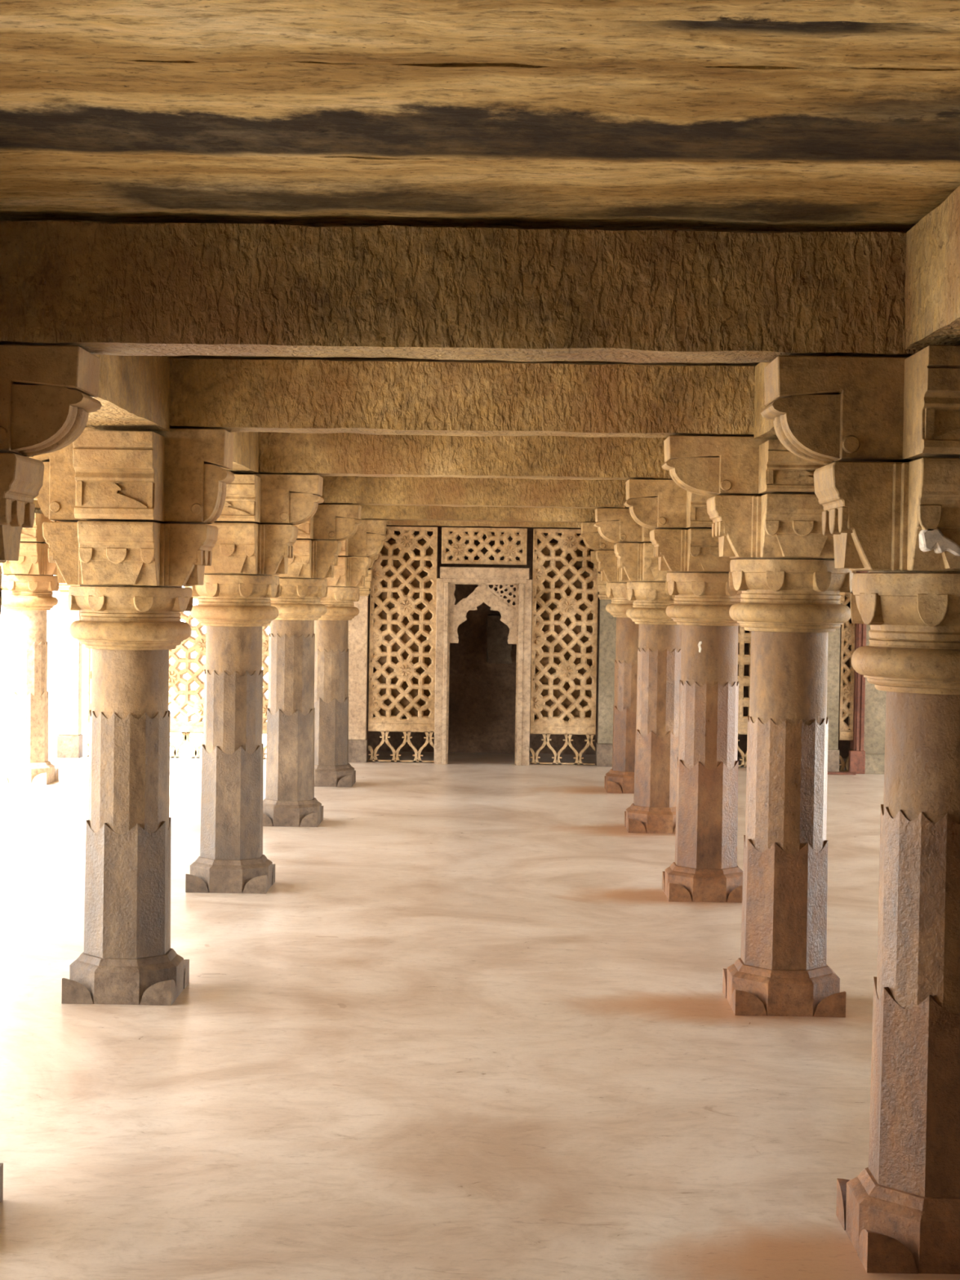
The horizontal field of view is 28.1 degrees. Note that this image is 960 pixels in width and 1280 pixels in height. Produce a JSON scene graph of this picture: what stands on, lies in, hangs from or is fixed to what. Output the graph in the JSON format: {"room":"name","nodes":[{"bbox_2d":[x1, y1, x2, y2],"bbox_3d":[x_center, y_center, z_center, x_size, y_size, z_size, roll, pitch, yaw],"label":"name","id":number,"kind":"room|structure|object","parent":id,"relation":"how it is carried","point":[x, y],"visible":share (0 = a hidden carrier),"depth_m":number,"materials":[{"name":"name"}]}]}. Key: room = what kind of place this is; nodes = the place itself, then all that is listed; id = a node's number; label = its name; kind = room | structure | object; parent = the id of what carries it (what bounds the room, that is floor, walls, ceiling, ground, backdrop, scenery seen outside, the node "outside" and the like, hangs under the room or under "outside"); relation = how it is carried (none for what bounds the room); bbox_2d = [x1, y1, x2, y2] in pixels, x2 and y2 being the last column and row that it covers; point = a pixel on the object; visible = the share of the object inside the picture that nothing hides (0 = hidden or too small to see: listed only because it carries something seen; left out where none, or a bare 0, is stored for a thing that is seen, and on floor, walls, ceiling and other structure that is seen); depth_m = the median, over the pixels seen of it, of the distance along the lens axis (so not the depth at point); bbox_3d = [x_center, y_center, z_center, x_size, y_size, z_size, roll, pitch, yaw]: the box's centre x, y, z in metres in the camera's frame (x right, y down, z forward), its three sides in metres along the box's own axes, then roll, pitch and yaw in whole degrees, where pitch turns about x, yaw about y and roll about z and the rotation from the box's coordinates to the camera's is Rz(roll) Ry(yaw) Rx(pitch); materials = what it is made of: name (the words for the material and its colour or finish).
{"room":"mosque","nodes":[
{"label":"mosque","id":0,"kind":"room"},
{"bbox_2d":[0,741,959,1279],"bbox_3d":[1.152,1.535,6.830,11.000,0.300,23.600,1,2,1],"label":"floor","id":1,"kind":"structure","parent":0,"point":[467,1025],"depth_m":6.32,"materials":[{"name":"stone"}]},
{"bbox_2d":[0,512,58,785],"bbox_3d":[-3.497,0.065,14.848,0.807,2.069,0.742,0,2,-40],"label":"pillar","id":2,"kind":"structure","parent":1,"relation":"on","point":[28,583],"depth_m":14.71,"materials":[{"name":"stone"}]},
{"bbox_2d":[6,580,15,590],"bbox_3d":[-3.572,-0.414,14.643,0.070,0.074,0.039,2,2,23],"label":"pendant","id":3,"kind":"object","parent":2,"relation":"on","point":[11,584],"depth_m":14.62,"materials":[{"name":"stone"}]},
{"bbox_2d":[15,555,24,563],"bbox_3d":[-3.490,-0.610,14.569,0.075,0.058,0.043,1,2,1],"label":"pendant","id":4,"kind":"object","parent":2,"relation":"on","point":[21,558],"depth_m":14.55,"materials":[{"name":"stone"}]},
{"bbox_2d":[27,581,37,591],"bbox_3d":[-3.412,-0.412,14.641,0.070,0.074,0.039,0,2,-22],"label":"pendant","id":5,"kind":"object","parent":2,"relation":"on","point":[32,585],"depth_m":14.63,"materials":[{"name":"stone"}]},
{"bbox_2d":[47,581,55,591],"bbox_3d":[-3.297,-0.413,14.753,0.039,0.074,0.070,2,2,23],"label":"pendant","id":6,"kind":"object","parent":2,"relation":"on","point":[51,584],"depth_m":14.73,"materials":[{"name":"stone"}]},
{"bbox_2d":[0,344,102,1202],"bbox_3d":[-1.385,0.358,4.587,0.895,2.097,0.734,1,2,1],"label":"pillar","id":7,"kind":"structure","parent":1,"relation":"on","point":[46,392],"depth_m":4.46,"materials":[{"name":"brown stone"}]},
{"bbox_2d":[0,497,11,524],"bbox_3d":[-1.115,-0.298,4.455,0.043,0.060,0.050,1,2,1],"label":"pendant","id":8,"kind":"object","parent":7,"relation":"attached to","point":[5,503],"depth_m":4.44,"materials":[{"name":"stone"}]},
{"bbox_2d":[9,500,24,526],"bbox_3d":[-1.113,-0.301,4.567,0.043,0.060,0.075,1,2,1],"label":"pendant","id":9,"kind":"object","parent":7,"relation":"on","point":[17,516],"depth_m":4.55,"materials":[{"name":"stone"}]},
{"bbox_2d":[22,502,35,528],"bbox_3d":[-1.112,-0.304,4.679,0.043,0.060,0.050,1,2,1],"label":"pendant","id":10,"kind":"object","parent":7,"relation":"attached to","point":[29,508],"depth_m":4.66,"materials":[{"name":"stone"}]},
{"bbox_2d":[0,221,923,364],"bbox_3d":[-0.099,-0.816,4.542,2.422,0.284,0.239,1,2,1],"label":"beam","id":11,"kind":"structure","parent":7,"relation":"on","point":[197,290],"depth_m":4.43,"materials":[{"name":"stone"}]},
{"bbox_2d":[55,574,83,758],"bbox_3d":[-3.624,0.005,16.845,0.469,2.082,0.471,1,2,1],"label":"pilaster","id":12,"kind":"object","parent":1,"relation":"on","point":[69,744],"visible":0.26,"depth_m":16.95,"materials":[{"name":"brown stone"}]},
{"bbox_2d":[29,426,235,1005],"bbox_3d":[-1.319,0.274,7.236,0.744,2.124,0.733,1,2,1],"label":"pillar","id":13,"kind":"structure","parent":1,"relation":"on","point":[133,509],"depth_m":7.09,"materials":[{"name":"brown stone"}]},
{"bbox_2d":[48,547,56,563],"bbox_3d":[-1.573,-0.313,7.111,0.043,0.056,0.050,1,2,1],"label":"pendant","id":14,"kind":"object","parent":13,"relation":"attached to","point":[51,551],"depth_m":7.08,"materials":[{"name":"stone"}]},
{"bbox_2d":[68,595,80,610],"bbox_3d":[-1.507,-0.139,7.146,0.039,0.056,0.070,0,2,-22],"label":"pendant","id":15,"kind":"object","parent":13,"relation":"on","point":[74,601],"depth_m":7.12,"materials":[{"name":"stone"}]},
{"bbox_2d":[78,547,93,563],"bbox_3d":[-1.425,-0.307,6.960,0.050,0.056,0.043,1,2,1],"label":"pendant","id":16,"kind":"object","parent":13,"relation":"attached to","point":[86,554],"depth_m":6.94,"materials":[{"name":"stone"}]},
{"bbox_2d":[88,595,106,611],"bbox_3d":[-1.395,-0.134,7.032,0.070,0.056,0.039,2,2,23],"label":"pendant","id":17,"kind":"object","parent":13,"relation":"on","point":[95,603],"depth_m":7.01,"materials":[{"name":"stone"}]},
{"bbox_2d":[106,547,127,563],"bbox_3d":[-1.313,-0.305,6.958,0.075,0.056,0.043,1,2,1],"label":"pendant","id":18,"kind":"object","parent":13,"relation":"on","point":[113,555],"depth_m":6.94,"materials":[{"name":"stone"}]},
{"bbox_2d":[85,353,169,431],"bbox_3d":[-1.297,-0.875,5.879,0.288,0.275,2.399,1,2,1],"label":"beam","id":19,"kind":"structure","parent":13,"relation":"on","point":[134,393],"depth_m":6.52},
{"bbox_2d":[133,595,153,611],"bbox_3d":[-1.235,-0.132,7.030,0.070,0.056,0.039,0,2,-22],"label":"pendant","id":20,"kind":"object","parent":13,"relation":"on","point":[141,603],"depth_m":7.01,"materials":[{"name":"stone"}]},
{"bbox_2d":[140,548,155,564],"bbox_3d":[-1.201,-0.303,6.957,0.050,0.056,0.043,1,2,1],"label":"pendant","id":21,"kind":"object","parent":13,"relation":"attached to","point":[147,555],"depth_m":6.94,"materials":[{"name":"stone"}]},
{"bbox_2d":[172,596,187,612],"bbox_3d":[-1.120,-0.133,7.142,0.039,0.056,0.070,2,2,23],"label":"pendant","id":22,"kind":"object","parent":13,"relation":"on","point":[180,604],"depth_m":7.12,"materials":[{"name":"stone"}]},
{"bbox_2d":[184,596,192,611],"bbox_3d":[-1.119,-0.137,7.303,0.039,0.056,0.070,0,2,-22],"label":"pendant","id":23,"kind":"object","parent":13,"relation":"on","point":[189,606],"depth_m":7.28,"materials":[{"name":"stone"}]},
{"bbox_2d":[193,550,203,564],"bbox_3d":[-1.050,-0.305,7.105,0.043,0.056,0.050,1,2,1],"label":"pendant","id":24,"kind":"object","parent":13,"relation":"attached to","point":[197,554],"depth_m":7.08,"materials":[{"name":"stone"}]},
{"bbox_2d":[200,550,208,565],"bbox_3d":[-1.049,-0.308,7.217,0.043,0.056,0.075,1,2,1],"label":"pendant","id":25,"kind":"object","parent":13,"relation":"on","point":[205,560],"depth_m":7.20,"materials":[{"name":"stone"}]},
{"bbox_2d":[206,551,212,565],"bbox_3d":[-1.048,-0.311,7.329,0.043,0.056,0.050,1,2,1],"label":"pendant","id":26,"kind":"object","parent":13,"relation":"attached to","point":[210,553],"depth_m":7.31,"materials":[{"name":"stone"}]},
{"bbox_2d":[218,431,258,472],"bbox_3d":[-1.267,-0.944,8.492,0.288,0.274,2.326,1,2,1],"label":"beam","id":27,"kind":"structure","parent":13,"relation":"on","point":[246,444],"depth_m":9.24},
{"bbox_2d":[86,586,206,758],"bbox_3d":[-2.919,0.004,17.038,1.105,2.079,0.118,1,2,1],"label":"lattice screen","id":28,"kind":"object","parent":1,"relation":"on","point":[187,726],"visible":0.21,"depth_m":17.01,"materials":[{"name":"stone"}]},
{"bbox_2d":[185,473,324,893],"bbox_3d":[-1.260,0.213,9.824,0.807,2.110,0.742,2,2,41],"label":"pillar","id":29,"kind":"structure","parent":1,"relation":"on","point":[257,534],"depth_m":9.69,"materials":[{"name":"brown stone"}]},
{"bbox_2d":[189,585,198,596],"bbox_3d":[-1.448,-0.256,9.734,0.039,0.070,0.070,0,2,-22],"label":"pendant","id":30,"kind":"object","parent":29,"relation":"on","point":[195,588],"depth_m":9.70,"materials":[{"name":"stone"}]},
{"bbox_2d":[205,582,218,596],"bbox_3d":[-1.336,-0.251,9.619,0.070,0.070,0.039,2,2,23],"label":"pendant","id":31,"kind":"object","parent":29,"relation":"on","point":[211,588],"depth_m":9.60,"materials":[{"name":"stone"}]},
{"bbox_2d":[219,543,235,555],"bbox_3d":[-1.253,-0.447,9.545,0.075,0.061,0.043,1,2,1],"label":"pendant","id":32,"kind":"object","parent":29,"relation":"on","point":[225,549],"depth_m":9.52,"materials":[{"name":"stone"}]},
{"bbox_2d":[239,583,253,597],"bbox_3d":[-1.175,-0.248,9.617,0.070,0.070,0.039,0,2,-22],"label":"pendant","id":33,"kind":"object","parent":29,"relation":"on","point":[246,590],"depth_m":9.60,"materials":[{"name":"stone"}]},
{"bbox_2d":[244,544,255,556],"bbox_3d":[-1.141,-0.445,9.544,0.050,0.061,0.043,1,2,1],"label":"pendant","id":34,"kind":"object","parent":29,"relation":"attached to","point":[250,549],"depth_m":9.52,"materials":[{"name":"stone"}]},
{"bbox_2d":[265,583,277,597],"bbox_3d":[-1.061,-0.250,9.729,0.039,0.070,0.070,2,2,23],"label":"pendant","id":35,"kind":"object","parent":29,"relation":"on","point":[270,588],"depth_m":9.71,"materials":[{"name":"stone"}]},
{"bbox_2d":[274,583,279,597],"bbox_3d":[-1.059,-0.254,9.890,0.039,0.070,0.070,0,2,-22],"label":"pendant","id":36,"kind":"object","parent":29,"relation":"on","point":[278,586],"depth_m":9.87,"materials":[{"name":"stone"}]},
{"bbox_2d":[282,545,288,557],"bbox_3d":[-0.990,-0.447,9.692,0.043,0.061,0.050,1,2,1],"label":"pendant","id":37,"kind":"object","parent":29,"relation":"attached to","point":[285,548],"depth_m":9.67,"materials":[{"name":"stone"}]},
{"bbox_2d":[288,546,293,558],"bbox_3d":[-0.988,-0.453,9.915,0.043,0.061,0.050,1,2,1],"label":"pendant","id":38,"kind":"object","parent":29,"relation":"attached to","point":[291,556],"depth_m":9.90,"materials":[{"name":"stone"}]},
{"bbox_2d":[234,432,672,479],"bbox_3d":[-0.038,-0.962,9.769,2.420,0.269,0.239,1,2,1],"label":"beam","id":39,"kind":"structure","parent":29,"relation":"on","point":[325,455],"depth_m":9.66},
{"bbox_2d":[262,623,270,759],"bbox_3d":[-1.829,0.021,17.026,1.055,2.079,0.118,1,2,1],"label":"lattice screen","id":40,"kind":"object","parent":1,"relation":"on","point":[264,635],"visible":0.02,"depth_m":17.00,"materials":[{"name":"stone"}]},
{"bbox_2d":[262,504,362,826],"bbox_3d":[-1.229,0.157,12.524,0.807,2.078,0.742,0,2,-40],"label":"pillar","id":41,"kind":"structure","parent":1,"relation":"on","point":[290,801],"depth_m":12.39,"materials":[{"name":"brown stone"}]},
{"bbox_2d":[288,555,293,564],"bbox_3d":[-1.222,-0.511,12.244,0.075,0.058,0.043,1,2,1],"label":"pendant","id":42,"kind":"object","parent":41,"relation":"on","point":[291,561],"depth_m":12.22,"materials":[{"name":"stone"}]},
{"bbox_2d":[297,585,307,596],"bbox_3d":[-1.144,-0.312,12.316,0.070,0.074,0.039,0,2,-22],"label":"pendant","id":43,"kind":"object","parent":41,"relation":"on","point":[302,590],"depth_m":12.30,"materials":[{"name":"stone"}]},
{"bbox_2d":[302,555,310,564],"bbox_3d":[-1.109,-0.509,12.243,0.050,0.058,0.043,1,2,1],"label":"pendant","id":44,"kind":"object","parent":41,"relation":"attached to","point":[305,559],"depth_m":12.22,"materials":[{"name":"stone"}]},
{"bbox_2d":[317,586,326,597],"bbox_3d":[-1.029,-0.314,12.428,0.039,0.074,0.070,2,2,23],"label":"pendant","id":45,"kind":"object","parent":41,"relation":"on","point":[321,589],"depth_m":12.41,"materials":[{"name":"stone"}]},
{"bbox_2d":[314,520,386,786],"bbox_3d":[-1.175,0.096,15.012,0.786,2.069,0.737,2,2,42],"label":"pillar","id":46,"kind":"structure","parent":1,"relation":"on","point":[332,768],"depth_m":14.88,"materials":[{"name":"brown stone"}]},
{"bbox_2d":[334,592,343,601],"bbox_3d":[-1.091,-0.333,14.806,0.070,0.069,0.039,0,2,-22],"label":"pendant","id":47,"kind":"object","parent":46,"relation":"on","point":[339,597],"depth_m":14.79,"materials":[{"name":"stone"}]},
{"bbox_2d":[351,592,358,601],"bbox_3d":[-0.976,-0.334,14.918,0.039,0.069,0.070,2,2,23],"label":"pendant","id":48,"kind":"object","parent":46,"relation":"on","point":[354,596],"depth_m":14.89,"materials":[{"name":"stone"}]},
{"bbox_2d":[360,504,595,522],"bbox_3d":[0.023,-1.079,14.907,2.421,0.311,0.238,1,2,1],"label":"beam","id":49,"kind":"structure","parent":46,"relation":"on","point":[461,513],"depth_m":14.79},
{"bbox_2d":[347,533,378,762],"bbox_3d":[-1.098,0.043,16.817,0.492,2.081,0.471,1,2,1],"label":"pilaster","id":50,"kind":"object","parent":1,"relation":"on","point":[357,646],"visible":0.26,"depth_m":16.91,"materials":[{"name":"brown stone"}]},
{"bbox_2d":[362,519,582,528],"bbox_3d":[1.505,-1.121,16.969,10.406,0.290,0.209,1,2,1],"label":"beam","id":51,"kind":"structure","parent":50,"relation":"on","point":[389,522],"depth_m":16.89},
{"bbox_2d":[368,526,437,762],"bbox_3d":[-0.683,0.038,17.025,0.587,2.079,0.142,1,2,1],"label":"lattice screen","id":52,"kind":"object","parent":1,"relation":"on","point":[403,588],"visible":0.96,"depth_m":16.98,"materials":[{"name":"stone"}]},
{"bbox_2d":[434,566,532,765],"bbox_3d":[0.028,0.229,16.946,0.837,1.735,0.214,1,2,1],"label":"door frame","id":53,"kind":"structure","parent":1,"relation":"on","point":[517,619],"depth_m":16.86,"materials":[{"name":"stone"}]},
{"bbox_2d":[441,527,527,564],"bbox_3d":[0.037,-0.830,16.985,0.752,0.320,0.112,1,2,1],"label":"lattice screen","id":54,"kind":"object","parent":53,"relation":"on","point":[458,549],"visible":1,"depth_m":16.94,"materials":[{"name":"stone"}]},
{"bbox_2d":[529,528,598,764],"bbox_3d":[0.744,0.060,17.009,0.577,2.079,0.142,1,2,1],"label":"lattice screen","id":55,"kind":"object","parent":1,"relation":"on","point":[564,620],"visible":0.97,"depth_m":16.96,"materials":[{"name":"stone"}]},
{"bbox_2d":[591,551,616,766],"bbox_3d":[1.128,0.078,16.792,0.444,2.082,0.471,1,2,1],"label":"pilaster","id":56,"kind":"object","parent":1,"relation":"on","point":[607,623],"visible":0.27,"depth_m":16.89,"materials":[{"name":"brown stone"}]},
{"bbox_2d":[579,522,639,793],"bbox_3d":[1.193,0.135,14.866,0.785,2.069,0.737,2,2,42],"label":"pillar","id":57,"kind":"structure","parent":1,"relation":"on","point":[620,779],"depth_m":14.73,"materials":[{"name":"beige stone"}]},
{"bbox_2d":[606,588,613,597],"bbox_3d":[1.006,-0.361,14.775,0.039,0.073,0.070,0,2,-22],"label":"pendant","id":58,"kind":"object","parent":57,"relation":"on","point":[610,592],"depth_m":14.75,"materials":[{"name":"stone"}]},
{"bbox_2d":[621,588,626,598],"bbox_3d":[1.118,-0.356,14.660,0.070,0.073,0.039,2,2,23],"label":"pendant","id":59,"kind":"object","parent":57,"relation":"on","point":[623,590],"depth_m":14.65,"materials":[{"name":"stone"}]},
{"bbox_2d":[593,507,681,833],"bbox_3d":[1.169,0.195,12.467,0.807,2.078,0.742,2,2,41],"label":"pillar","id":60,"kind":"structure","parent":1,"relation":"on","point":[653,808],"depth_m":12.33,"materials":[{"name":"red stone"}]},
{"bbox_2d":[318,475,629,508],"bbox_3d":[-0.005,-1.018,12.458,2.419,0.302,0.237,1,2,1],"label":"beam","id":61,"kind":"structure","parent":60,"relation":"on","point":[356,490],"depth_m":12.34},
{"bbox_2d":[627,588,635,600],"bbox_3d":[0.982,-0.292,12.376,0.039,0.074,0.070,0,2,-22],"label":"pendant","id":62,"kind":"object","parent":60,"relation":"on","point":[631,592],"depth_m":12.36,"materials":[{"name":"stone"}]},
{"bbox_2d":[644,558,652,568],"bbox_3d":[1.065,-0.486,12.188,0.050,0.059,0.043,1,2,1],"label":"pendant","id":63,"kind":"object","parent":60,"relation":"attached to","point":[647,562],"depth_m":12.17,"materials":[{"name":"stone"}]},
{"bbox_2d":[645,589,656,600],"bbox_3d":[1.095,-0.287,12.261,0.070,0.074,0.039,2,2,23],"label":"pendant","id":64,"kind":"object","parent":60,"relation":"on","point":[651,594],"depth_m":12.24,"materials":[{"name":"stone"}]},
{"bbox_2d":[623,479,742,902],"bbox_3d":[1.165,0.251,9.767,0.807,2.110,0.742,2,2,41],"label":"pillar","id":65,"kind":"structure","parent":1,"relation":"on","point":[705,868],"depth_m":9.63,"materials":[{"name":"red stone"}]},
{"bbox_2d":[657,546,662,556],"bbox_3d":[0.912,-0.443,9.640,0.043,0.051,0.050,1,2,1],"label":"pendant","id":66,"kind":"object","parent":65,"relation":"attached to","point":[660,548],"depth_m":9.62,"materials":[{"name":"stone"}]},
{"bbox_2d":[667,581,679,595],"bbox_3d":[0.978,-0.261,9.676,0.039,0.072,0.070,0,2,-22],"label":"pendant","id":67,"kind":"object","parent":65,"relation":"on","point":[673,586],"depth_m":9.65,"materials":[{"name":"stone"}]},
{"bbox_2d":[689,546,700,556],"bbox_3d":[1.060,-0.437,9.489,0.050,0.051,0.043,1,2,1],"label":"pendant","id":68,"kind":"object","parent":65,"relation":"attached to","point":[695,551],"depth_m":9.47,"materials":[{"name":"stone"}]},
{"bbox_2d":[691,581,705,595],"bbox_3d":[1.090,-0.256,9.561,0.070,0.072,0.039,2,2,23],"label":"pendant","id":69,"kind":"object","parent":65,"relation":"on","point":[698,588],"depth_m":9.54,"materials":[{"name":"stone"}]},
{"bbox_2d":[710,546,719,556],"bbox_3d":[1.172,-0.435,9.487,0.075,0.051,0.043,1,2,1],"label":"pendant","id":70,"kind":"object","parent":65,"relation":"on","point":[714,551],"depth_m":9.47,"materials":[{"name":"stone"}]},
{"bbox_2d":[725,582,737,596],"bbox_3d":[1.250,-0.254,9.559,0.070,0.072,0.039,0,2,-22],"label":"pendant","id":71,"kind":"object","parent":65,"relation":"on","point":[729,593],"depth_m":9.54,"materials":[{"name":"stone"}]},
{"bbox_2d":[737,626,751,766],"bbox_3d":[2.128,0.080,17.042,1.520,2.079,0.118,1,2,1],"label":"lattice screen","id":72,"kind":"object","parent":1,"relation":"on","point":[743,637],"visible":0.02,"depth_m":17.01,"materials":[{"name":"stone"}]},
{"bbox_2d":[661,435,853,1017],"bbox_3d":[1.155,0.312,7.208,0.964,2.124,0.734,1,2,1],"label":"pillar","id":73,"kind":"structure","parent":1,"relation":"on","point":[765,510],"depth_m":7.07,"materials":[{"name":"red stone"}]},
{"bbox_2d":[168,358,755,438],"bbox_3d":[-0.067,-0.900,7.190,2.421,0.256,0.239,1,2,1],"label":"beam","id":74,"kind":"structure","parent":73,"relation":"on","point":[275,396],"depth_m":7.08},
{"bbox_2d":[711,523,718,537],"bbox_3d":[0.906,-0.417,7.304,0.043,0.055,0.050,1,2,1],"label":"pendant","id":75,"kind":"object","parent":73,"relation":"attached to","point":[713,524],"depth_m":7.29,"materials":[{"name":"stone"}]},
{"bbox_2d":[715,521,721,537],"bbox_3d":[0.905,-0.414,7.192,0.043,0.055,0.075,1,2,1],"label":"pendant","id":76,"kind":"object","parent":73,"relation":"on","point":[717,535],"depth_m":7.17,"materials":[{"name":"stone"}]},
{"bbox_2d":[718,520,727,536],"bbox_3d":[0.903,-0.411,7.080,0.043,0.055,0.050,1,2,1],"label":"pendant","id":77,"kind":"object","parent":73,"relation":"attached to","point":[722,525],"depth_m":7.06,"materials":[{"name":"stone"}]},
{"bbox_2d":[728,571,736,591],"bbox_3d":[0.971,-0.223,7.276,0.039,0.073,0.070,2,2,23],"label":"pendant","id":78,"kind":"object","parent":73,"relation":"on","point":[731,581],"depth_m":7.25,"materials":[{"name":"stone"}]},
{"bbox_2d":[732,570,748,591],"bbox_3d":[0.969,-0.219,7.116,0.039,0.073,0.070,0,2,-22],"label":"pendant","id":79,"kind":"object","parent":73,"relation":"on","point":[740,578],"depth_m":7.09,"materials":[{"name":"stone"}]},
{"bbox_2d":[764,520,778,535],"bbox_3d":[1.051,-0.404,6.929,0.050,0.055,0.043,1,2,1],"label":"pendant","id":80,"kind":"object","parent":73,"relation":"attached to","point":[771,526],"depth_m":6.91,"materials":[{"name":"stone"}]},
{"bbox_2d":[765,570,785,591],"bbox_3d":[1.081,-0.214,7.001,0.070,0.073,0.039,2,2,23],"label":"pendant","id":81,"kind":"object","parent":73,"relation":"on","point":[775,580],"depth_m":6.99,"materials":[{"name":"stone"}]},
{"bbox_2d":[792,520,813,536],"bbox_3d":[1.163,-0.403,6.927,0.075,0.055,0.043,1,2,1],"label":"pendant","id":82,"kind":"object","parent":73,"relation":"on","point":[800,528],"depth_m":6.91,"materials":[{"name":"stone"}]},
{"bbox_2d":[813,571,831,591],"bbox_3d":[1.241,-0.212,7.000,0.070,0.073,0.039,0,2,-22],"label":"pendant","id":83,"kind":"object","parent":73,"relation":"on","point":[822,580],"depth_m":6.98,"materials":[{"name":"stone"}]},
{"bbox_2d":[840,572,853,592],"bbox_3d":[1.356,-0.213,7.112,0.061,0.073,0.078,1,2,1],"label":"pendant","id":84,"kind":"object","parent":73,"relation":"on","point":[846,578],"depth_m":7.08,"materials":[{"name":"stone"}]},
{"bbox_2d":[826,592,844,771],"bbox_3d":[3.014,0.115,16.481,0.330,2.082,0.470,1,2,1],"label":"pilaster","id":85,"kind":"object","parent":1,"relation":"on","point":[833,637],"visible":0.17,"depth_m":16.58,"materials":[{"name":"brown stone"}]},
{"bbox_2d":[838,571,856,771],"bbox_3d":[3.188,0.106,16.680,0.117,2.079,0.118,1,2,1],"label":"lattice screen","id":86,"kind":"object","parent":1,"relation":"on","point":[847,629],"visible":0.6,"depth_m":16.65,"materials":[{"name":"stone"}]},
{"bbox_2d":[848,571,867,773],"bbox_3d":[3.274,0.111,16.655,0.130,2.085,0.235,1,2,1],"label":"post","id":87,"kind":"object","parent":1,"relation":"on","point":[856,762],"visible":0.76,"depth_m":16.56,"materials":[{"name":"red stone"}]},
{"bbox_2d":[760,345,959,1274],"bbox_3d":[1.105,0.396,4.560,0.807,2.097,0.742,0,2,-40],"label":"pillar","id":88,"kind":"structure","parent":1,"relation":"on","point":[885,431],"depth_m":4.42,"materials":[{"name":"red stone"}]},
{"bbox_2d":[753,363,778,439],"bbox_3d":[1.133,-0.837,5.852,0.288,0.274,2.399,1,2,1],"label":"beam","id":89,"kind":"structure","parent":88,"relation":"on","point":[764,428],"depth_m":6.89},
{"bbox_2d":[822,510,833,535],"bbox_3d":[0.855,-0.283,4.657,0.043,0.060,0.050,1,2,1],"label":"pendant","id":90,"kind":"object","parent":88,"relation":"attached to","point":[825,513],"depth_m":4.64,"materials":[{"name":"stone"}]},
{"bbox_2d":[829,508,840,534],"bbox_3d":[0.853,-0.280,4.545,0.043,0.060,0.075,1,2,1],"label":"pendant","id":91,"kind":"object","parent":88,"relation":"on","point":[833,513],"depth_m":4.52,"materials":[{"name":"stone"}]},
{"bbox_2d":[838,506,853,533],"bbox_3d":[0.852,-0.277,4.433,0.043,0.060,0.050,1,2,1],"label":"pendant","id":92,"kind":"object","parent":88,"relation":"attached to","point":[845,513],"depth_m":4.41,"materials":[{"name":"stone"}]},
{"bbox_2d":[850,592,864,623],"bbox_3d":[0.919,-0.076,4.630,0.039,0.074,0.070,2,2,23],"label":"pendant","id":93,"kind":"object","parent":88,"relation":"attached to","point":[855,616],"depth_m":4.60,"materials":[{"name":"stone"}]},
{"bbox_2d":[859,592,884,625],"bbox_3d":[0.917,-0.072,4.469,0.039,0.074,0.070,0,2,-22],"label":"pendant","id":94,"kind":"object","parent":88,"relation":"attached to","point":[871,604],"depth_m":4.45,"materials":[{"name":"stone"}]},
{"bbox_2d":[917,504,942,530],"bbox_3d":[1.000,-0.271,4.282,0.050,0.060,0.043,1,2,1],"label":"pendant","id":95,"kind":"object","parent":88,"relation":"on","point":[929,516],"depth_m":4.26,"materials":[{"name":"stone"}]},
{"bbox_2d":[904,186,959,348],"bbox_3d":[1.101,-0.765,3.133,0.288,0.273,2.539,1,2,1],"label":"beam","id":96,"kind":"structure","parent":88,"relation":"on","point":[932,310],"depth_m":4.13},
{"bbox_2d":[916,593,949,626],"bbox_3d":[1.029,-0.067,4.355,0.070,0.074,0.039,2,2,23],"label":"pendant","id":97,"kind":"object","parent":88,"relation":"attached to","point":[932,609],"depth_m":4.34,"materials":[{"name":"stone"}]},
{"bbox_2d":[0,0,959,367],"bbox_3d":[1.288,-1.175,6.757,11.110,0.355,23.700,1,2,1],"label":"ceiling","id":98,"kind":"structure","parent":0,"point":[802,116],"depth_m":3.44,"materials":[{"name":"stone"}]},
{"bbox_2d":[359,525,853,758],"bbox_3d":[2.753,-0.090,18.174,8.100,2.390,0.200,1,2,1],"label":"wall","id":99,"kind":"structure","parent":0,"point":[482,694],"depth_m":18.12,"materials":[{"name":"stone"}]},
{"bbox_2d":[486,614,512,662],"bbox_3d":[0.184,-0.010,18.025,0.241,0.454,0.155,1,2,1],"label":"stone slab","id":100,"kind":"object","parent":99,"relation":"attached to","point":[499,651],"visible":0.79,"depth_m":17.96,"materials":[{"name":"brown stone"}]},
{"bbox_2d":[863,571,886,754],"bbox_3d":[5.061,-0.011,16.709,3.450,2.380,0.280,1,2,1],"label":"wall","id":101,"kind":"structure","parent":0,"point":[875,700],"depth_m":16.61,"materials":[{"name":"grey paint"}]},
{"bbox_2d":[827,771,856,774],"bbox_3d":[2.846,1.142,16.520,0.760,0.018,0.090,1,2,1],"label":"door sill","id":102,"kind":"structure","parent":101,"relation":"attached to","point":[828,772],"depth_m":16.47,"materials":[{"name":"red stone"}]},
{"bbox_2d":[865,754,884,773],"bbox_3d":[5.043,1.097,16.581,3.450,0.170,0.035,1,2,1],"label":"baseboard","id":103,"kind":"structure","parent":101,"relation":"attached to","point":[874,763],"depth_m":16.58,"materials":[{"name":"beige stone"}]},
{"label":"outside","id":104,"kind":"structure","parent":0,"visible":0},
{"bbox_2d":[0,640,268,757],"bbox_3d":[0.026,1.926,5.053,120.000,0.380,110.000,1,2,1],"label":"sky","id":105,"kind":"structure","parent":104,"point":[53,647],"depth_m":32.43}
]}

